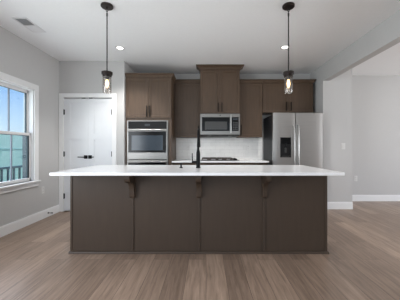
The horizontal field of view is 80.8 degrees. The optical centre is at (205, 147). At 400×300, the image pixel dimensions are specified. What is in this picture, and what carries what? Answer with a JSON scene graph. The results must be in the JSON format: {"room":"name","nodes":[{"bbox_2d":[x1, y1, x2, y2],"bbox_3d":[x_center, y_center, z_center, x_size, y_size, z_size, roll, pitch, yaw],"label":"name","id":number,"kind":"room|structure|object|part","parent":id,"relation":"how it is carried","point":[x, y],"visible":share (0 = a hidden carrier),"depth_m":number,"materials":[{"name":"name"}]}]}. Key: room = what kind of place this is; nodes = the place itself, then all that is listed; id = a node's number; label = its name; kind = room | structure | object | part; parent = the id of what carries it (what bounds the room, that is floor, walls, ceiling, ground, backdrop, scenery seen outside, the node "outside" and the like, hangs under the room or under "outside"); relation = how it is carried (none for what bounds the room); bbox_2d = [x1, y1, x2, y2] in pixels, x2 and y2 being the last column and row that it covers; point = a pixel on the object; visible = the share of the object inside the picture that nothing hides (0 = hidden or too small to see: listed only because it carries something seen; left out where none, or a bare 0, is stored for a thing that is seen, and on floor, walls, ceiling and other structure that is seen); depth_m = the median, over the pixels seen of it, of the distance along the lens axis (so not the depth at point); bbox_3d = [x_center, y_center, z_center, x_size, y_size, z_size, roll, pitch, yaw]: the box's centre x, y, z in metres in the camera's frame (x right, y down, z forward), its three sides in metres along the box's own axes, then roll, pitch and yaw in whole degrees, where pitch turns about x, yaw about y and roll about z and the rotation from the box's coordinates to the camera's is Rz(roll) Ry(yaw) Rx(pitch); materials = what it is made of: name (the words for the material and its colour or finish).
{"room":"kitchen","nodes":[
{"label":"kitchen","id":0,"kind":"room"},
{"bbox_2d":[0,26,58,226],"bbox_3d":[-2.740,-0.214,0.310,0.140,2.740,9.900,0,0,0],"label":"wall","id":1,"kind":"structure","parent":0,"point":[19,58],"depth_m":3.79,"materials":[{"name":"paint"}]},
{"bbox_2d":[0,72,40,193],"bbox_3d":[-2.715,-0.196,3.127,0.190,1.583,1.221,0,0,0],"label":"window","id":2,"kind":"structure","parent":1,"relation":"in","point":[30,137],"depth_m":3.59,"materials":[{"name":"paint"}]},
{"bbox_3d":[-2.760,-0.537,3.127,0.035,0.696,0.997,0,0,0],"label":"sash","id":3,"kind":"part","parent":2,"relation":"part of","materials":[{"name":"plastic"}]},
{"bbox_3d":[-2.723,0.139,3.127,0.035,0.735,0.997,0,0,0],"label":"sash","id":4,"kind":"part","parent":2,"relation":"part of","materials":[{"name":"plastic"}]},
{"bbox_2d":[0,204,58,237],"bbox_3d":[-2.662,1.089,-0.121,0.016,0.134,8.757,0,0,0],"label":"baseboard","id":5,"kind":"structure","parent":1,"relation":"attached to","point":[11,227],"depth_m":3.48,"materials":[{"name":"paint"}]},
{"bbox_2d":[59,61,134,164],"bbox_3d":[-2.079,-0.214,4.654,1.183,2.740,0.753,0,0,0],"label":"wall","id":6,"kind":"structure","parent":0,"point":[74,76],"depth_m":4.28,"materials":[{"name":"paint"}]},
{"bbox_2d":[59,93,116,211],"bbox_3d":[-2.147,0.082,4.308,1.041,2.148,0.179,0,0,0],"label":"door","id":7,"kind":"structure","parent":6,"relation":"in","point":[87,121],"depth_m":4.28,"materials":[{"name":"paint"}]},
{"bbox_2d":[0,201,399,299],"bbox_3d":[2.165,1.216,0.310,9.950,0.120,9.900,0,0,0],"label":"floor","id":8,"kind":"structure","parent":0,"point":[362,262],"depth_m":2.22,"materials":[{"name":"brown wood"}]},
{"bbox_2d":[125,73,175,164],"bbox_3d":[-1.036,-0.106,4.658,0.896,2.525,0.742,0,0,0],"label":"tall cabinet","id":9,"kind":"object","parent":8,"relation":"on","point":[149,96],"visible":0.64,"depth_m":4.33,"materials":[{"name":"brown wood"}]},
{"bbox_3d":[-1.272,-0.917,4.334,0.417,0.723,0.020,0,0,0],"label":"cabinet door","id":10,"kind":"part","parent":9,"relation":"part of","materials":[{"name":"brown wood"}]},
{"bbox_2d":[127,120,167,164],"bbox_3d":[-1.076,0.172,4.620,0.751,1.357,0.739,0,0,0],"label":"wall oven","id":11,"kind":"object","parent":9,"relation":"in","point":[147,140],"visible":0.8,"depth_m":4.30,"materials":[{"name":"silver metal"}]},
{"bbox_3d":[-1.076,-0.425,4.333,0.707,0.132,0.034,0,0,0],"label":"control panel","id":12,"kind":"part","parent":11,"relation":"part of","materials":[{"name":"black glass"}]},
{"bbox_3d":[-1.036,-1.334,4.662,0.896,0.070,0.735,0,0,0],"label":"crown molding","id":13,"kind":"part","parent":9,"relation":"part of","materials":[{"name":"brown wood"}]},
{"bbox_3d":[-0.851,-0.917,4.334,0.417,0.723,0.020,0,0,0],"label":"cabinet door","id":14,"kind":"part","parent":9,"relation":"part of","materials":[{"name":"brown wood"}]},
{"bbox_2d":[172,163,195,164],"bbox_3d":[-0.375,0.714,4.701,0.520,0.884,0.656,0,0,0],"label":"base cabinet","id":15,"kind":"object","parent":8,"relation":"on","point":[172,163],"visible":0.02,"depth_m":4.41,"materials":[{"name":"brown wood"}]},
{"bbox_2d":[68,176,328,253],"bbox_3d":[-0.079,0.714,2.838,2.842,0.884,0.947,0,0,0],"label":"kitchen island","id":16,"kind":"object","parent":8,"relation":"on","point":[109,214],"visible":0.78,"depth_m":2.58,"materials":[{"name":"brown wood"}]},
{"bbox_3d":[-1.477,0.714,2.591,0.022,0.884,0.037,0,0,0],"label":"corner trim","id":17,"kind":"part","parent":16,"relation":"part of","materials":[{"name":"brown wood"}]},
{"bbox_2d":[49,165,344,175],"bbox_3d":[-0.087,0.257,2.825,2.899,0.030,1.043,0,0,0],"label":"island countertop","id":18,"kind":"structure","parent":16,"relation":"on","point":[97,170],"depth_m":2.42,"materials":[{"name":"white stone"}]},
{"bbox_2d":[192,129,200,167],"bbox_3d":[-0.119,0.000,2.922,0.108,0.483,0.222,0,0,0],"label":"faucet","id":19,"kind":"object","parent":18,"relation":"on","point":[197,161],"visible":0.99,"depth_m":2.83,"materials":[{"name":"black metal"}]},
{"bbox_3d":[-0.094,-0.153,2.925,0.025,0.177,0.194,0,0,0],"label":"spout","id":20,"kind":"part","parent":19,"relation":"part of","materials":[{"name":"black metal"}]},
{"bbox_3d":[-0.079,1.144,2.936,2.842,0.024,0.753,0,0,0],"label":"shoe molding","id":21,"kind":"part","parent":16,"relation":"part of","materials":[{"name":"brown wood"}]},
{"bbox_3d":[1.319,0.714,2.591,0.022,0.884,0.037,0,0,0],"label":"corner trim","id":22,"kind":"part","parent":16,"relation":"part of","materials":[{"name":"brown wood"}]},
{"bbox_2d":[200,163,239,164],"bbox_3d":[0.268,0.714,4.701,0.760,0.884,0.656,0,0,0],"label":"base cabinet","id":23,"kind":"object","parent":8,"relation":"on","point":[200,163],"visible":0.02,"depth_m":4.41,"materials":[{"name":"brown wood"}]},
{"bbox_2d":[172,159,268,162],"bbox_3d":[0.266,0.257,4.686,1.804,0.030,0.667,0,0,0],"label":"countertop","id":24,"kind":"structure","parent":23,"relation":"on","point":[176,160],"depth_m":4.35,"materials":[{"name":"white stone"}]},
{"bbox_2d":[201,157,238,160],"bbox_3d":[0.268,0.218,4.695,0.736,0.048,0.470,0,0,0],"label":"cooktop","id":25,"kind":"object","parent":24,"relation":"in","point":[203,158],"visible":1,"depth_m":4.49,"materials":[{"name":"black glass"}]},
{"bbox_3d":[0.268,0.237,4.695,0.736,0.010,0.470,0,0,0],"label":"plate","id":26,"kind":"part","parent":25,"relation":"part of","materials":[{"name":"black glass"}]},
{"bbox_2d":[240,163,267,164],"bbox_3d":[0.905,0.714,4.701,0.509,0.884,0.656,0,0,0],"label":"base cabinet","id":27,"kind":"object","parent":8,"relation":"on","point":[240,163],"visible":0.03,"depth_m":4.41,"materials":[{"name":"brown wood"}]},
{"bbox_2d":[263,113,322,168],"bbox_3d":[1.675,0.255,4.604,0.906,1.802,0.792,0,0,0],"label":"refrigerator","id":28,"kind":"object","parent":8,"relation":"on","point":[288,138],"visible":0.7,"depth_m":4.28,"materials":[{"name":"silver metal"}]},
{"bbox_2d":[0,0,399,74],"bbox_3d":[2.165,-1.659,0.310,9.950,0.150,9.900,0,0,0],"label":"ceiling","id":29,"kind":"structure","parent":0,"point":[157,36],"depth_m":3.17,"materials":[{"name":"paint"}]},
{"bbox_2d":[12,18,44,31],"bbox_3d":[-2.270,-1.579,3.030,0.180,0.010,0.360,0,0,0],"label":"ceiling vent","id":30,"kind":"object","parent":29,"relation":"in","point":[25,22],"visible":1,"depth_m":3.00,"materials":[{"name":"white metal"}]},
{"bbox_2d":[101,2,112,87],"bbox_3d":[-1.099,-1.098,2.610,0.132,0.972,0.132,0,0,0],"label":"pendant lamp","id":31,"kind":"object","parent":29,"relation":"hanging from","point":[106,74],"visible":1,"depth_m":2.61,"materials":[{"name":"brown metal"}]},
{"bbox_3d":[-1.099,-1.165,2.610,0.018,0.662,0.018,0,0,0],"label":"rod","id":32,"kind":"part","parent":31,"relation":"part of","materials":[{"name":"metal"}]},
{"bbox_2d":[115,46,124,49],"bbox_3d":[-1.358,-1.580,3.710,0.150,0.006,0.150,0,0,0],"label":"recessed light","id":33,"kind":"object","parent":29,"relation":"in","point":[116,47],"visible":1,"depth_m":3.69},
{"bbox_2d":[282,2,294,87],"bbox_3d":[0.916,-1.098,2.610,0.132,0.972,0.132,0,0,0],"label":"pendant lamp","id":34,"kind":"object","parent":29,"relation":"hanging from","point":[288,6],"visible":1,"depth_m":2.60,"materials":[{"name":"brown metal"}]},
{"bbox_3d":[0.916,-1.165,2.610,0.018,0.662,0.018,0,0,0],"label":"rod","id":35,"kind":"part","parent":34,"relation":"part of","materials":[{"name":"metal"}]},
{"bbox_2d":[174,74,309,159],"bbox_3d":[0.051,-0.214,5.090,5.442,2.740,0.120,0,0,0],"label":"wall","id":36,"kind":"structure","parent":0,"point":[178,76],"depth_m":5.03,"materials":[{"name":"paint"}]},
{"bbox_2d":[174,79,200,137],"bbox_3d":[-0.376,-0.792,4.846,0.517,1.153,0.366,0,0,0],"label":"upper cabinet","id":37,"kind":"object","parent":36,"relation":"attached to","point":[186,91],"visible":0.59,"depth_m":4.71,"materials":[{"name":"brown wood"}]},
{"bbox_3d":[-0.376,-1.334,4.852,0.517,0.070,0.354,0,0,0],"label":"crown molding","id":38,"kind":"part","parent":37,"relation":"part of","materials":[{"name":"brown wood"}]},
{"bbox_2d":[176,138,261,158],"bbox_3d":[0.284,0.014,5.025,1.841,0.456,0.010,0,0,0],"label":"backsplash","id":39,"kind":"structure","parent":36,"relation":"attached to","point":[209,147],"depth_m":5.02,"materials":[{"name":"tile"}]},
{"bbox_2d":[196,64,243,113],"bbox_3d":[0.268,-1.120,4.737,0.911,0.922,0.584,0,0,0],"label":"upper cabinet","id":40,"kind":"object","parent":36,"relation":"attached to","point":[219,83],"visible":0.95,"depth_m":4.51,"materials":[{"name":"brown wood"}]},
{"bbox_3d":[0.079,-1.077,4.510,0.375,0.825,0.020,0,0,0],"label":"cabinet door","id":41,"kind":"part","parent":40,"relation":"part of","materials":[{"name":"brown wood"}]},
{"bbox_2d":[200,114,239,136],"bbox_3d":[0.268,-0.446,4.725,0.757,0.422,0.586,0,0,0],"label":"microwave","id":42,"kind":"object","parent":40,"relation":"attached to","point":[211,125],"visible":1,"depth_m":4.48,"materials":[{"name":"metal"}]},
{"bbox_3d":[0.188,-0.455,4.490,0.529,0.262,0.026,0,0,0],"label":"door glass","id":43,"kind":"part","parent":42,"relation":"part of","materials":[{"name":"black glass"}]},
{"bbox_3d":[0.472,-0.459,4.454,0.022,0.350,0.043,0,0,0],"label":"handle","id":44,"kind":"part","parent":42,"relation":"part of","materials":[{"name":"metal"}]},
{"bbox_3d":[0.557,-0.455,4.490,0.130,0.262,0.029,0,0,0],"label":"control panel","id":45,"kind":"part","parent":42,"relation":"part of","materials":[{"name":"black glass"}]},
{"bbox_3d":[0.568,-0.455,4.490,0.156,0.398,0.030,0,0,0],"label":"frame","id":46,"kind":"part","parent":42,"relation":"part of","materials":[{"name":"metal"}]},
{"bbox_3d":[0.268,-1.542,4.737,0.911,0.077,0.584,0,0,0],"label":"crown molding","id":47,"kind":"part","parent":40,"relation":"part of","materials":[{"name":"brown wood"}]},
{"bbox_3d":[0.457,-1.077,4.510,0.375,0.825,0.020,0,0,0],"label":"cabinet door","id":48,"kind":"part","parent":40,"relation":"part of","materials":[{"name":"brown wood"}]},
{"bbox_2d":[236,79,262,137],"bbox_3d":[0.891,-0.792,4.846,0.479,1.153,0.366,0,0,0],"label":"upper cabinet","id":49,"kind":"object","parent":36,"relation":"attached to","point":[250,89],"visible":0.75,"depth_m":4.71,"materials":[{"name":"brown wood"}]},
{"bbox_3d":[0.891,-1.334,4.852,0.479,0.070,0.354,0,0,0],"label":"crown molding","id":50,"kind":"part","parent":49,"relation":"part of","materials":[{"name":"brown wood"}]},
{"bbox_2d":[262,79,315,114],"bbox_3d":[1.663,-1.038,4.846,1.059,0.663,0.366,0,0,0],"label":"upper cabinet","id":51,"kind":"object","parent":36,"relation":"attached to","point":[277,97],"visible":0.85,"depth_m":4.71,"materials":[{"name":"brown wood"}]},
{"bbox_3d":[1.389,-1.000,4.710,0.500,0.577,0.020,0,0,0],"label":"cabinet door","id":52,"kind":"part","parent":51,"relation":"part of","materials":[{"name":"brown wood"}]},
{"bbox_3d":[1.663,-1.334,4.852,1.059,0.070,0.354,0,0,0],"label":"crown molding","id":53,"kind":"part","parent":51,"relation":"part of","materials":[{"name":"brown wood"}]},
{"bbox_3d":[1.893,-1.000,4.710,0.500,0.577,0.020,0,0,0],"label":"cabinet door","id":54,"kind":"part","parent":51,"relation":"part of","materials":[{"name":"brown wood"}]},
{"bbox_2d":[310,10,399,201],"bbox_3d":[2.494,-0.214,0.265,0.555,2.740,9.530,0,0,0],"label":"wall","id":55,"kind":"structure","parent":0,"point":[332,98],"depth_m":4.45,"materials":[{"name":"paint"}]},
{"bbox_2d":[327,202,352,208],"bbox_3d":[2.494,1.089,4.445,0.555,0.134,0.016,0,0,0],"label":"baseboard","id":56,"kind":"structure","parent":55,"relation":"attached to","point":[330,205],"depth_m":4.44,"materials":[{"name":"paint"}]},
{"bbox_2d":[352,75,399,194],"bbox_3d":[4.886,-0.214,5.180,4.228,2.740,0.120,0,0,0],"label":"wall","id":57,"kind":"structure","parent":0,"point":[375,98],"depth_m":5.12,"materials":[{"name":"paint"}]},
{"bbox_2d":[352,195,399,200],"bbox_3d":[4.886,1.089,5.112,4.228,0.134,0.016,0,0,0],"label":"baseboard","id":58,"kind":"structure","parent":57,"relation":"attached to","point":[354,197],"depth_m":5.10,"materials":[{"name":"paint"}]},
{"label":"outside","id":59,"kind":"structure","parent":0,"visible":0},
{"bbox_3d":[-21.405,1.631,14.000,37.190,0.150,52.000,0,0,0],"label":"ground","id":60,"kind":"structure","parent":59,"visible":0},
{"bbox_2d":[0,134,21,181],"bbox_3d":[-6.990,0.481,5.000,0.080,2.070,12.000,0,0,0],"label":"privacy fence","id":61,"kind":"object","parent":60,"relation":"on","point":[4,139],"visible":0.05,"depth_m":8.37,"materials":[{"name":"teal paint"}]},
{"bbox_3d":[-6.992,0.031,5.000,0.015,0.050,12.000,0,0,0],"label":"rail","id":62,"kind":"part","parent":61,"relation":"part of","materials":[{"name":"teal paint"}]},
{"bbox_3d":[-3.480,1.371,4.500,1.340,0.370,6.000,0,0,0],"label":"deck","id":63,"kind":"object","parent":60,"relation":"on","visible":0},
{"bbox_2d":[0,165,21,181],"bbox_3d":[-4.010,0.741,4.900,0.100,0.890,3.600,0,0,0],"label":"deck railing","id":64,"kind":"object","parent":63,"relation":"on","point":[19,167],"visible":0.06,"depth_m":4.76,"materials":[{"name":"teal metal"}]},
{"bbox_3d":[-4.005,0.399,4.900,0.070,0.045,3.400,0,0,0],"label":"rail","id":65,"kind":"part","parent":64,"relation":"part of","materials":[{"name":"teal metal"}]}
]}

